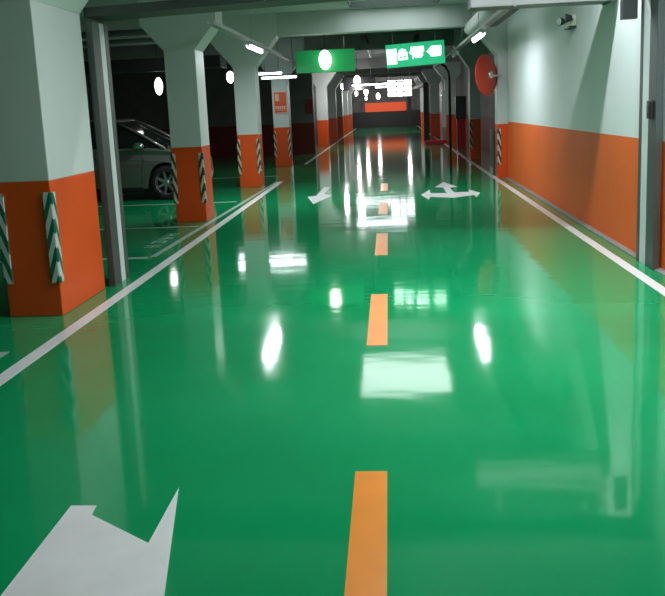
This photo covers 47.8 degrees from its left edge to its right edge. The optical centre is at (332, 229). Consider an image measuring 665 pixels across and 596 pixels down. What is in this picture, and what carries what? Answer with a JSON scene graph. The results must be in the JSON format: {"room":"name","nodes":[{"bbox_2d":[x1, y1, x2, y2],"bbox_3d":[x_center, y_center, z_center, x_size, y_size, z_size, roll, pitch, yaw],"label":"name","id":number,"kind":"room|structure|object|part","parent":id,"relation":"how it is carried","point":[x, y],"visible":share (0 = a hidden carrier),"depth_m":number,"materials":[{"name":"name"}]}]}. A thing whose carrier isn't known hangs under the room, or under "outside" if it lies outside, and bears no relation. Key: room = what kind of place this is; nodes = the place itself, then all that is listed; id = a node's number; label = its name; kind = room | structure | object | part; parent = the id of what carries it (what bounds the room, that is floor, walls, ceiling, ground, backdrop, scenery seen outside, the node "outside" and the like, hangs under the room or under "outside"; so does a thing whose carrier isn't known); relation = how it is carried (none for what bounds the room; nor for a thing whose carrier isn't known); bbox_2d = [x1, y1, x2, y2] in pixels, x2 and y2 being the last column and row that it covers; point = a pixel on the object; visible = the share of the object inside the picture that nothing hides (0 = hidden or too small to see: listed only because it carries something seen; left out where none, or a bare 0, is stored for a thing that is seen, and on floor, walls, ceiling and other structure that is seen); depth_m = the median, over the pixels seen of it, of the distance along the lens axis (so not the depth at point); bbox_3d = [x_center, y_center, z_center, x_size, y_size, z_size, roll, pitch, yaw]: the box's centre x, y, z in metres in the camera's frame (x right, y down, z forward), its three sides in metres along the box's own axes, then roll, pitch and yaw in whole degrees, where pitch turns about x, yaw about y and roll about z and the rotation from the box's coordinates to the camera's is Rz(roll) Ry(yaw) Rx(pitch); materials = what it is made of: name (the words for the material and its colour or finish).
{"room":"parking garage","nodes":[
{"label":"parking garage","id":0,"kind":"room"},
{"bbox_2d":[85,75,115,118],"bbox_3d":[-10.162,-2.002,13.785,0.300,3.950,34.300,-2,9,5],"label":"wall","id":1,"kind":"structure","parent":0,"point":[87,77],"depth_m":27.79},
{"bbox_2d":[81,29,147,38],"bbox_3d":[-6.621,-3.559,14.130,6.600,0.120,0.120,-2,9,5],"label":"ceiling pipe","id":2,"kind":"object","parent":1,"relation":"attached to","point":[130,32],"visible":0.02,"depth_m":13.87,"materials":[{"name":"grey metal"}]},
{"bbox_2d":[82,38,154,45],"bbox_3d":[-6.580,-3.542,14.638,6.600,0.090,0.090,-2,9,5],"label":"ceiling pipe","id":3,"kind":"object","parent":1,"relation":"attached to","point":[134,40],"visible":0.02,"depth_m":14.40,"materials":[{"name":"grey metal"}]},
{"bbox_2d":[85,68,164,74],"bbox_3d":[-5.746,-3.436,16.575,5.150,0.060,0.300,-2,9,5],"label":"cable tray","id":4,"kind":"object","parent":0,"point":[151,69],"visible":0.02,"depth_m":16.32,"materials":[{"name":"grey metal"}]},
{"bbox_2d":[84,55,226,71],"bbox_3d":[-5.976,-4.342,20.050,6.200,0.300,0.800,-2,9,5],"label":"ventilation duct","id":5,"kind":"object","parent":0,"point":[210,61],"visible":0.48,"depth_m":19.57,"materials":[{"name":"grey metal"}]},
{"bbox_2d":[112,61,315,157],"bbox_3d":[-4.764,-4.894,30.184,8.050,3.950,0.300,-2,9,5],"label":"wall","id":6,"kind":"structure","parent":0,"point":[136,97],"depth_m":30.05,"materials":[{"name":"black paint"}]},
{"bbox_2d":[305,99,311,113],"bbox_3d":[-0.950,-4.875,29.735,0.280,0.560,0.025,-2,9,5],"label":"notice board","id":7,"kind":"object","parent":6,"relation":"attached to","point":[308,103],"visible":1,"depth_m":29.72,"materials":[{"name":"red"}]},
{"bbox_2d":[80,0,466,58],"bbox_3d":[-1.479,-7.144,30.434,15.300,0.120,70.600,-2,9,5],"label":"ceiling","id":8,"kind":"structure","parent":0,"point":[337,5],"depth_m":16.86,"materials":[{"name":"paint"}]},
{"bbox_2d":[155,44,162,94],"bbox_3d":[-4.436,-4.246,18.936,0.200,1.670,0.200,-2,9,5],"label":"globe lamp","id":9,"kind":"object","parent":8,"relation":"hanging from","point":[158,83],"visible":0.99,"depth_m":18.96,"materials":[{"name":"white glass"}]},
{"bbox_3d":[-4.409,-3.640,19.034,0.200,0.440,0.200,-2,9,5],"label":"glow bulb","id":10,"kind":"part","parent":9,"relation":"part of","materials":[{"name":"white glass"}]},
{"bbox_2d":[227,64,233,82],"bbox_3d":[-2.999,-4.935,21.765,0.220,1.340,0.220,-2,9,5],"label":"globe lamp","id":11,"kind":"object","parent":8,"relation":"hanging from","point":[229,74],"visible":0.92,"depth_m":21.77,"materials":[{"name":"white glass"}]},
{"bbox_3d":[-2.977,-4.442,21.844,0.220,0.340,0.220,-2,9,5],"label":"glow bulb","id":12,"kind":"part","parent":11,"relation":"part of","materials":[{"name":"white glass"}]},
{"bbox_2d":[206,10,304,62],"bbox_3d":[-1.179,-4.654,18.272,0.110,0.950,15.700,-2,9,5],"label":"cable tray","id":13,"kind":"object","parent":8,"relation":"hanging from","point":[216,25],"visible":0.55,"depth_m":13.25,"materials":[{"name":"grey metal"}]},
{"bbox_2d":[244,42,263,53],"bbox_3d":[-1.465,-3.435,14.175,0.130,0.117,1.450,-2,9,5],"label":"tube light","id":14,"kind":"object","parent":13,"relation":"hanging from","point":[249,45],"visible":1,"depth_m":13.92,"materials":[{"name":"white plastic"}]},
{"bbox_2d":[258,47,282,74],"bbox_3d":[-1.871,-5.158,22.152,0.750,1.124,0.110,-2,9,5],"label":"tube light","id":15,"kind":"object","parent":8,"relation":"hanging from","point":[278,71],"visible":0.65,"depth_m":22.20,"materials":[{"name":"white plastic"}]},
{"bbox_2d":[260,40,297,78],"bbox_3d":[-1.542,-4.924,21.150,1.050,1.294,0.110,-2,9,5],"label":"tube light","id":16,"kind":"object","parent":8,"relation":"hanging from","point":[264,76],"visible":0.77,"depth_m":21.21,"materials":[{"name":"white plastic"}]},
{"bbox_2d":[295,34,354,73],"bbox_3d":[-0.188,-4.388,17.633,1.400,1.350,0.080,-2,9,5],"label":"sign","id":17,"kind":"object","parent":8,"relation":"hanging from","point":[342,60],"visible":0.77,"depth_m":17.66,"materials":[{"name":"green plastic"}]},
{"bbox_3d":[-0.169,-3.979,17.699,1.400,0.520,0.080,-2,9,5],"label":"panel","id":18,"kind":"part","parent":17,"relation":"part of","materials":[{"name":"green plastic"}]},
{"bbox_2d":[319,39,330,69],"bbox_3d":[-0.191,-4.362,17.332,0.290,1.305,0.290,-2,9,5],"label":"globe lamp","id":19,"kind":"object","parent":8,"relation":"hanging from","point":[324,57],"visible":0.94,"depth_m":17.31,"materials":[{"name":"white glass"}]},
{"bbox_3d":[-0.172,-3.940,17.401,0.290,0.450,0.290,-2,9,5],"label":"glow bulb","id":20,"kind":"part","parent":19,"relation":"part of","materials":[{"name":"white glass"}]},
{"bbox_2d":[355,60,360,87],"bbox_3d":[1.000,-6.564,30.956,0.300,1.410,0.300,-2,9,5],"label":"globe lamp","id":21,"kind":"object","parent":8,"relation":"hanging from","point":[357,78],"visible":0.8,"depth_m":30.91,"materials":[{"name":"white glass"}]},
{"bbox_3d":[1.019,-6.125,31.026,0.300,0.520,0.300,-2,9,5],"label":"glow bulb","id":22,"kind":"part","parent":21,"relation":"part of","materials":[{"name":"white glass"}]},
{"bbox_2d":[343,66,374,90],"bbox_3d":[1.090,-6.591,31.351,1.360,1.490,0.080,-2,9,5],"label":"sign","id":23,"kind":"object","parent":8,"relation":"hanging from","point":[347,81],"visible":0.75,"depth_m":31.39,"materials":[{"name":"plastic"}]},
{"bbox_3d":[1.111,-6.133,31.425,1.360,0.560,0.080,-2,9,5],"label":"panel","id":24,"kind":"part","parent":23,"relation":"part of","materials":[{"name":"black plastic"}]},
{"bbox_2d":[351,74,403,85],"bbox_3d":[1.603,-5.947,27.049,1.900,1.434,0.110,-2,9,5],"label":"tube light","id":25,"kind":"object","parent":8,"relation":"hanging from","point":[400,81],"visible":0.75,"depth_m":27.13,"materials":[{"name":"white plastic"}]},
{"bbox_2d":[375,69,387,87],"bbox_3d":[1.698,-7.068,33.768,1.700,1.374,0.110,-2,9,5],"label":"tube light","id":26,"kind":"object","parent":8,"relation":"hanging from","point":[379,86],"visible":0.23,"depth_m":33.79,"materials":[{"name":"white"}]},
{"bbox_2d":[348,0,439,7],"bbox_3d":[1.249,-4.866,15.187,1.960,0.254,2.950,-2,9,5],"label":"ceiling beam","id":27,"kind":"structure","parent":8,"relation":"attached to","point":[372,3],"depth_m":16.64,"materials":[{"name":"grey"}]},
{"bbox_2d":[387,66,411,96],"bbox_3d":[2.689,-6.314,30.258,0.960,1.830,0.108,-2,9,5],"label":"sign","id":28,"kind":"object","parent":8,"relation":"hanging from","point":[405,89],"visible":0.72,"depth_m":30.33,"materials":[{"name":"white plastic"}]},
{"bbox_3d":[2.716,-5.729,30.367,0.960,0.640,0.080,-2,9,5],"label":"panel","id":29,"kind":"part","parent":28,"relation":"part of","materials":[{"name":"white plastic"}]},
{"bbox_2d":[385,29,444,68],"bbox_3d":[1.910,-4.478,17.408,1.381,1.381,0.108,-2,9,5],"label":"exit sign","id":30,"kind":"object","parent":8,"relation":"hanging from","point":[426,52],"visible":0.91,"depth_m":17.42,"materials":[{"name":"green plastic"}]},
{"bbox_2d":[434,2,509,67],"bbox_3d":[2.998,-4.835,18.238,0.110,0.950,16.100,-2,9,5],"label":"cable tray","id":31,"kind":"object","parent":8,"relation":"hanging from","point":[499,13],"visible":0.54,"depth_m":13.68,"materials":[{"name":"grey metal"}]},
{"bbox_2d":[451,50,459,57],"bbox_3d":[3.039,-4.351,18.569,0.110,0.107,1.250,-2,9,5],"label":"tube light","id":32,"kind":"object","parent":31,"relation":"hanging from","point":[456,52],"visible":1,"depth_m":18.24,"materials":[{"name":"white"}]},
{"bbox_2d":[470,29,486,42],"bbox_3d":[2.690,-3.567,13.846,0.130,0.117,1.450,-2,9,5],"label":"tube light","id":33,"kind":"object","parent":31,"relation":"hanging from","point":[481,33],"visible":1,"depth_m":13.50,"materials":[{"name":"white plastic"}]},
{"bbox_2d":[489,9,518,26],"bbox_3d":[2.652,-3.263,11.359,0.180,0.072,3.000,-2,9,5],"label":"cable bundle","id":34,"kind":"object","parent":31,"relation":"attached to","point":[509,13],"visible":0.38,"depth_m":11.56,"materials":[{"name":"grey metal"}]},
{"bbox_2d":[467,0,613,11],"bbox_3d":[2.423,-3.196,8.815,1.640,1.120,0.360,-2,9,5],"label":"duct","id":35,"kind":"object","parent":8,"relation":"hanging from","point":[472,5],"visible":1,"depth_m":8.78,"materials":[{"name":"grey metal"}]},
{"bbox_2d":[313,84,317,141],"bbox_3d":[-0.539,-7.908,47.666,0.300,3.950,35.700,-2,9,5],"label":"wall","id":36,"kind":"structure","parent":0,"point":[314,88],"depth_m":40.41,"materials":[{"name":"grey paint"}]},
{"bbox_2d":[344,72,421,77],"bbox_3d":[-0.443,-9.528,46.680,14.350,0.450,0.440,-2,9,5],"label":"beam","id":37,"kind":"structure","parent":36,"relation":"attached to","point":[406,74],"depth_m":46.17,"materials":[{"name":"concrete"}]},
{"bbox_2d":[336,66,433,74],"bbox_3d":[-0.880,-8.554,40.776,14.350,0.450,0.440,-2,9,5],"label":"beam","id":38,"kind":"structure","parent":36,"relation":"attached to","point":[415,68],"depth_m":40.29,"materials":[{"name":"concrete"}]},
{"bbox_2d":[375,76,417,80],"bbox_3d":[-0.006,-10.502,52.585,14.350,0.450,0.440,-2,9,5],"label":"trim","id":39,"kind":"structure","parent":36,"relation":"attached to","point":[408,77],"depth_m":52.05,"materials":[{"name":"metal"}]},
{"bbox_2d":[355,54,459,68],"bbox_3d":[-1.317,-7.580,34.872,14.350,0.450,0.440,-2,9,5],"label":"beam","id":40,"kind":"structure","parent":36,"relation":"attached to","point":[365,63],"depth_m":34.40,"materials":[{"name":"concrete"}]},
{"bbox_2d":[0,125,664,595],"bbox_3d":[-1.150,-3.135,31.070,15.000,0.120,70.000,-2,9,5],"label":"floor","id":41,"kind":"structure","parent":0,"point":[512,409],"depth_m":4.68,"materials":[{"name":"green paint"}]},
{"bbox_2d":[0,352,8,357],"bbox_3d":[-3.214,0.981,5.786,1.420,0.002,0.160,-2,9,5],"label":"parking line","id":42,"kind":"object","parent":41,"relation":"on","point":[2,354],"visible":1,"depth_m":5.77,"materials":[{"name":"paint"}]},
{"bbox_2d":[0,0,104,316],"bbox_3d":[-2.745,-1.240,7.022,1.600,3.950,1.058,-2,9,5],"label":"concrete column","id":43,"kind":"structure","parent":41,"relation":"on","point":[51,250],"depth_m":6.74,"materials":[{"name":"orange paint"}]},
{"bbox_2d":[0,257,147,262],"bbox_3d":[-5.526,0.455,9.681,6.430,0.002,0.100,-2,9,5],"label":"parking line","id":44,"kind":"object","parent":41,"relation":"on","point":[128,257],"visible":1,"depth_m":9.45,"materials":[{"name":"paint"}]},
{"bbox_2d":[1,488,178,595],"bbox_3d":[-0.872,1.398,2.561,0.790,0.002,2.060,-2,9,5],"label":"painted arrow","id":45,"kind":"object","parent":41,"relation":"on","point":[84,554],"visible":1,"depth_m":3.00,"materials":[{"name":"white paint"}]},
{"bbox_2d":[0,181,282,385],"bbox_3d":[-2.108,0.618,7.727,0.120,0.002,22.500,-2,9,5],"label":"lane line","id":46,"kind":"object","parent":41,"relation":"on","point":[26,361],"visible":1,"depth_m":7.06,"materials":[{"name":"white paint"}]},
{"bbox_2d":[100,226,196,229],"bbox_3d":[-5.344,0.049,12.141,6.430,0.002,0.100,-2,9,5],"label":"parking line","id":47,"kind":"object","parent":41,"relation":"on","point":[177,226],"visible":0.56,"depth_m":11.93,"materials":[{"name":"paint"}]},
{"bbox_2d":[89,119,213,199],"bbox_3d":[-4.897,-1.565,16.533,4.210,1.749,1.913,-2,9,5],"label":"parked car","id":48,"kind":"object","parent":41,"relation":"on","point":[144,150],"visible":0.19,"depth_m":15.77,"materials":[{"name":"silver metal"}]},
{"bbox_3d":[-4.827,-0.834,15.910,1.700,0.074,0.080,-2,9,5],"label":"sill","id":49,"kind":"part","parent":48,"relation":"part of","materials":[{"name":"black plastic"}]},
{"bbox_2d":[132,142,143,148],"bbox_3d":[-4.029,-1.734,15.589,0.220,0.162,0.237,-2,9,5],"label":"mirror","id":50,"kind":"object","parent":48,"relation":"attached to","point":[136,145],"depth_m":15.50,"materials":[{"name":"black plastic"}]},
{"bbox_2d":[147,233,179,247],"bbox_3d":[-2.420,0.153,10.692,0.220,0.002,1.160,-2,9,5],"label":"stencilled text","id":51,"kind":"object","parent":41,"relation":"on","point":[176,233],"visible":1,"depth_m":10.77,"materials":[{"name":"paint"}]},
{"bbox_2d":[98,201,236,206],"bbox_3d":[-5.118,-0.454,15.191,6.430,0.002,0.100,-2,9,5],"label":"parking line","id":52,"kind":"object","parent":41,"relation":"on","point":[234,201],"visible":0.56,"depth_m":15.05,"materials":[{"name":"paint"}]},
{"bbox_2d":[137,0,222,221],"bbox_3d":[-2.402,-2.125,12.399,1.230,3.950,0.578,-2,9,5],"label":"concrete column","id":53,"kind":"structure","parent":41,"relation":"on","point":[183,39],"depth_m":12.18,"materials":[{"name":"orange paint"}]},
{"bbox_2d":[150,182,276,256],"bbox_3d":[-1.824,-0.431,14.141,0.080,0.002,9.498,-2,9,6],"label":"lane edge line","id":54,"kind":"object","parent":41,"relation":"on","point":[254,195],"visible":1,"depth_m":11.85,"materials":[{"name":"paint"}]},
{"bbox_2d":[210,13,279,186],"bbox_3d":[-2.001,-2.997,17.682,1.610,3.950,0.518,-2,9,5],"label":"concrete column","id":55,"kind":"structure","parent":41,"relation":"on","point":[245,62],"depth_m":17.39,"materials":[{"name":"orange paint"}]},
{"bbox_2d":[260,38,302,166],"bbox_3d":[-1.624,-4.000,23.789,1.600,3.950,0.518,-2,9,5],"label":"concrete column","id":56,"kind":"structure","parent":41,"relation":"on","point":[282,132],"depth_m":23.51,"materials":[{"name":"orange paint"}]},
{"bbox_2d":[273,91,287,113],"bbox_3d":[-1.635,-3.983,23.528,0.420,0.680,0.018,-2,9,5],"label":"poster","id":57,"kind":"object","parent":56,"relation":"attached to","point":[280,98],"visible":1,"depth_m":23.52,"materials":[{"name":"orange paper"}]},
{"bbox_2d":[308,187,330,203],"bbox_3d":[-0.244,-0.724,15.513,0.490,0.002,3.030,-2,9,5],"label":"painted arrow","id":58,"kind":"object","parent":41,"relation":"on","point":[321,195],"visible":1,"depth_m":15.16,"materials":[{"name":"white paint"}]},
{"bbox_2d":[313,72,335,146],"bbox_3d":[-0.480,-5.705,35.119,1.500,3.600,0.500,-2,9,5],"label":"concrete column","id":59,"kind":"structure","parent":41,"relation":"on","point":[321,81],"depth_m":34.87,"materials":[{"name":"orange paint"}]},
{"bbox_2d":[305,128,356,163],"bbox_3d":[0.608,-5.436,44.432,0.100,0.002,40.700,-2,9,5],"label":"lane line","id":60,"kind":"object","parent":41,"relation":"on","point":[356,128],"visible":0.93,"depth_m":32.60,"materials":[{"name":"white paint"}]},
{"bbox_2d":[327,73,343,140],"bbox_3d":[-0.043,-6.679,41.023,1.500,3.600,0.500,-2,9,5],"label":"concrete column","id":61,"kind":"structure","parent":41,"relation":"on","point":[331,88],"depth_m":40.77,"materials":[{"name":"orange paint"}]},
{"bbox_2d":[336,79,343,136],"bbox_3d":[0.394,-7.653,46.928,1.500,3.600,0.500,-2,9,5],"label":"concrete column","id":62,"kind":"structure","parent":41,"relation":"on","point":[339,97],"depth_m":46.72,"materials":[{"name":"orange paint"}]},
{"bbox_2d":[342,91,348,132],"bbox_3d":[0.831,-8.627,52.832,1.500,3.600,0.500,-2,9,5],"label":"concrete column","id":63,"kind":"structure","parent":41,"relation":"on","point":[344,93],"depth_m":52.65,"materials":[{"name":"orange paint"}]},
{"bbox_2d":[347,90,353,129],"bbox_3d":[1.268,-9.601,58.736,1.500,3.600,0.500,-2,9,5],"label":"concrete column","id":64,"kind":"structure","parent":41,"relation":"on","point":[349,93],"depth_m":58.53,"materials":[{"name":"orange paint"}]},
{"bbox_2d":[344,471,386,595],"bbox_3d":[0.135,1.295,2.917,0.155,0.002,1.480,-2,9,5],"label":"lane marking","id":65,"kind":"object","parent":41,"relation":"on","point":[366,572],"visible":1,"depth_m":3.08,"materials":[{"name":"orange paint"}]},
{"bbox_2d":[83,0,664,285],"bbox_3d":[0.434,-1.041,7.795,5.707,3.030,0.604,-2,9,4],"label":"frame","id":66,"kind":"object","parent":41,"relation":"on","point":[652,49],"visible":0.98,"depth_m":7.64,"materials":[{"name":"metal"}]},
{"bbox_3d":[-2.368,-0.779,7.922,0.070,2.720,0.440,-2,9,5],"label":"guide rail","id":67,"kind":"part","parent":66,"relation":"part of","materials":[{"name":"metal"}]},
{"bbox_2d":[646,100,653,118],"bbox_3d":[3.130,-1.184,7.398,0.052,0.180,0.100,-2,9,5],"label":"switch","id":68,"kind":"object","parent":66,"relation":"attached to","point":[650,103],"visible":1,"depth_m":7.36,"materials":[{"name":"black plastic"}]},
{"bbox_3d":[3.211,-1.064,7.574,0.070,2.900,0.500,-2,9,5],"label":"guide rail","id":69,"kind":"part","parent":66,"relation":"part of","materials":[{"name":"metal"}]},
{"bbox_2d":[367,294,387,345],"bbox_3d":[0.387,0.734,6.322,0.155,0.002,1.540,-2,9,5],"label":"lane marking","id":70,"kind":"object","parent":41,"relation":"on","point":[377,335],"visible":1,"depth_m":6.18,"materials":[{"name":"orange paint"}]},
{"bbox_2d":[375,233,387,254],"bbox_3d":[0.636,0.177,9.697,0.155,0.002,1.540,-2,9,5],"label":"lane marking","id":71,"kind":"object","parent":41,"relation":"on","point":[381,248],"visible":1,"depth_m":9.61,"materials":[{"name":"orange paint"}]},
{"bbox_2d":[378,202,387,213],"bbox_3d":[0.886,-0.380,13.072,0.155,0.002,1.540,-2,9,5],"label":"lane marking","id":72,"kind":"object","parent":41,"relation":"on","point":[383,206],"visible":1,"depth_m":13.01,"materials":[{"name":"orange paint"}]},
{"bbox_2d":[380,183,387,190],"bbox_3d":[1.136,-0.936,16.448,0.155,0.002,1.540,-2,9,5],"label":"lane marking","id":73,"kind":"object","parent":41,"relation":"on","point":[384,186],"visible":1,"depth_m":16.36,"materials":[{"name":"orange paint"}]},
{"bbox_2d":[407,82,428,135],"bbox_3d":[5.622,-8.107,50.328,0.288,2.950,16.795,-2,9,3],"label":"steel frame","id":74,"kind":"object","parent":41,"relation":"on","point":[424,85],"visible":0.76,"depth_m":42.19,"materials":[{"name":"grey metal"}]},
{"bbox_3d":[5.993,-9.355,58.478,0.280,2.780,0.280,-2,9,5],"label":"post","id":75,"kind":"part","parent":74,"relation":"part of","materials":[{"name":"grey metal"}]},
{"bbox_3d":[5.259,-6.691,42.204,0.280,2.780,0.280,-2,9,5],"label":"post","id":76,"kind":"part","parent":74,"relation":"part of","materials":[{"name":"grey metal"}]},
{"bbox_2d":[414,78,423,129],"bbox_3d":[6.401,-8.805,52.391,1.300,3.600,0.500,-2,9,5],"label":"concrete column","id":77,"kind":"structure","parent":41,"relation":"on","point":[417,81],"depth_m":52.17,"materials":[{"name":"orange paint"}]},
{"bbox_2d":[417,74,429,132],"bbox_3d":[5.964,-7.831,46.486,1.300,3.600,0.500,-2,9,5],"label":"concrete column","id":78,"kind":"structure","parent":41,"relation":"on","point":[421,77],"depth_m":46.12,"materials":[{"name":"orange paint"}]},
{"bbox_2d":[422,69,441,136],"bbox_3d":[5.527,-6.857,40.582,1.300,3.600,0.500,-2,9,5],"label":"concrete column","id":79,"kind":"structure","parent":41,"relation":"on","point":[433,78],"depth_m":40.32,"materials":[{"name":"orange paint"}]},
{"bbox_2d":[425,140,446,144],"bbox_3d":[4.550,-3.848,32.995,0.940,0.170,0.250,-2,9,5],"label":"wheel stop","id":80,"kind":"object","parent":41,"relation":"on","point":[429,142],"visible":1,"depth_m":32.87,"materials":[{"name":"red plastic"}]},
{"bbox_2d":[441,90,445,139],"bbox_3d":[4.936,-4.987,33.191,0.190,2.320,0.060,-2,9,5],"label":"panel","id":81,"kind":"object","parent":41,"relation":"on","point":[443,92],"visible":0.82,"depth_m":33.13,"materials":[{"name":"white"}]},
{"bbox_2d":[441,63,451,149],"bbox_3d":[4.244,-4.676,28.385,0.490,3.299,0.100,-2,9,5],"label":"drain pipe","id":82,"kind":"object","parent":41,"relation":"on","point":[442,64],"visible":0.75,"depth_m":28.32,"materials":[{"name":"black plastic"}]},
{"bbox_2d":[433,61,460,141],"bbox_3d":[5.439,-5.894,34.650,1.500,3.600,0.500,-2,9,5],"label":"concrete column","id":83,"kind":"structure","parent":41,"relation":"on","point":[454,68],"depth_m":34.32,"materials":[{"name":"orange paint"}]},
{"bbox_2d":[422,182,479,198],"bbox_3d":[2.364,-0.824,15.410,1.150,0.002,3.080,-2,9,5],"label":"painted arrow","id":84,"kind":"object","parent":41,"relation":"on","point":[449,193],"visible":1,"depth_m":14.69,"materials":[{"name":"white paint"}]},
{"bbox_2d":[455,96,465,148],"bbox_3d":[4.899,-4.086,28.629,0.400,2.000,0.315,-2,9,5],"label":"cabinet","id":85,"kind":"object","parent":41,"relation":"on","point":[460,101],"visible":1,"depth_m":28.50,"materials":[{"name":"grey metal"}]},
{"bbox_3d":[4.863,-4.628,28.390,0.340,0.790,0.014,-2,9,5],"label":"door","id":86,"kind":"part","parent":85,"relation":"part of","materials":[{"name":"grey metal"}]},
{"bbox_2d":[453,29,489,158],"bbox_3d":[4.404,-4.193,23.312,1.220,3.950,0.518,-2,9,5],"label":"concrete column","id":87,"kind":"structure","parent":41,"relation":"on","point":[469,54],"depth_m":23.07,"materials":[{"name":"orange paint"}]},
{"bbox_2d":[472,11,507,177],"bbox_3d":[4.008,-3.180,17.157,1.620,3.950,0.518,-2,9,5],"label":"concrete column","id":88,"kind":"structure","parent":41,"relation":"on","point":[495,39],"depth_m":16.97,"materials":[{"name":"orange paint"}]},
{"bbox_2d":[464,10,497,34],"bbox_3d":[2.932,-4.143,14.597,0.300,0.300,4.500,-2,9,5],"label":"duct","id":89,"kind":"object","parent":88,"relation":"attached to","point":[471,25],"visible":0.41,"depth_m":14.63,"materials":[{"name":"white metal"}]},
{"bbox_2d":[475,54,500,95],"bbox_3d":[3.491,-3.435,16.657,0.919,0.919,0.293,-11,13,-44],"label":"convex mirror","id":90,"kind":"object","parent":88,"relation":"attached to","point":[486,75],"visible":1,"depth_m":16.58,"materials":[{"name":"red plastic"}]},
{"bbox_2d":[490,129,494,166],"bbox_3d":[4.625,-2.255,20.515,0.560,1.000,0.618,-2,9,5],"label":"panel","id":91,"kind":"object","parent":41,"relation":"on","point":[492,131],"visible":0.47,"depth_m":20.31,"materials":[{"name":"metal"}]},
{"bbox_3d":[4.603,-2.211,20.219,0.480,0.890,0.017,-2,9,5],"label":"door","id":92,"kind":"part","parent":91,"relation":"part of","materials":[{"name":"metal"}]},
{"bbox_2d":[416,125,664,295],"bbox_3d":[4.708,-3.311,30.151,0.110,0.002,68.900,-2,9,5],"label":"lane line","id":93,"kind":"object","parent":41,"relation":"on","point":[655,285],"visible":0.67,"depth_m":9.32,"materials":[{"name":"white paint"}]},
{"bbox_2d":[352,79,420,127],"bbox_3d":[4.508,-10.949,65.083,7.800,3.950,0.300,-2,9,5],"label":"wall","id":94,"kind":"structure","parent":0,"point":[361,118],"depth_m":65.03,"materials":[{"name":"grey paint"}]},
{"bbox_2d":[365,102,405,111],"bbox_3d":[4.593,-10.631,64.944,3.530,0.760,0.055,-2,9,5],"label":"banner","id":95,"kind":"object","parent":94,"relation":"attached to","point":[387,106],"visible":1,"depth_m":64.91,"materials":[{"name":"orange paint"}]},
{"bbox_2d":[439,52,494,153],"bbox_3d":[6.489,-7.101,40.725,0.250,3.950,48.600,-2,9,5],"label":"wall","id":96,"kind":"structure","parent":0,"point":[487,103],"depth_m":26.98,"materials":[{"name":"grey paint"}]},
{"bbox_2d":[83,30,453,61],"bbox_3d":[-2.154,-5.713,23.555,14.350,0.450,0.440,-2,9,5],"label":"beam","id":97,"kind":"structure","parent":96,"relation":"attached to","point":[376,41],"depth_m":23.15,"materials":[{"name":"concrete"}]},
{"bbox_2d":[80,3,471,47],"bbox_3d":[-2.605,-4.683,17.458,14.350,0.500,0.440,-2,9,5],"label":"ceiling beam","id":98,"kind":"structure","parent":96,"relation":"attached to","point":[435,16],"depth_m":17.00,"materials":[{"name":"paint"}]},
{"bbox_2d":[361,33,372,57],"bbox_3d":[1.078,-5.832,23.551,0.140,0.140,11.600,-2,9,5],"label":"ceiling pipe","id":99,"kind":"object","parent":96,"relation":"attached to","point":[364,36],"visible":0.47,"depth_m":21.99,"materials":[{"name":"grey metal"}]},
{"bbox_2d":[413,34,418,41],"bbox_3d":[2.864,-6.529,27.368,0.140,0.140,11.600,-2,9,5],"label":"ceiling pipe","id":100,"kind":"object","parent":96,"relation":"attached to","point":[416,37],"visible":0.34,"depth_m":21.77,"materials":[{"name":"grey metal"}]},
{"bbox_2d":[507,0,664,269],"bbox_3d":[3.318,-1.400,6.332,0.300,3.950,21.400,-2,9,5],"label":"wall","id":101,"kind":"structure","parent":0,"point":[573,95],"depth_m":10.49,"materials":[{"name":"orange paint"}]},
{"bbox_2d":[79,0,370,16],"bbox_3d":[-3.318,-3.804,12.219,13.700,0.500,0.440,-2,9,5],"label":"ceiling beam","id":102,"kind":"structure","parent":101,"relation":"attached to","point":[91,3],"depth_m":12.05,"materials":[{"name":"paint"}]},
{"bbox_2d":[557,14,575,29],"bbox_3d":[3.379,-2.988,10.791,0.180,0.195,0.525,-2,9,5],"label":"security camera","id":103,"kind":"object","parent":101,"relation":"attached to","point":[569,21],"visible":1,"depth_m":10.66,"materials":[{"name":"white plastic"}]},
{"bbox_2d":[506,178,664,276],"bbox_3d":[3.215,0.548,6.661,0.080,0.012,21.400,-2,9,5],"label":"baseboard","id":104,"kind":"structure","parent":101,"relation":"attached to","point":[661,271],"depth_m":10.19,"materials":[{"name":"grey concrete"}]}
]}

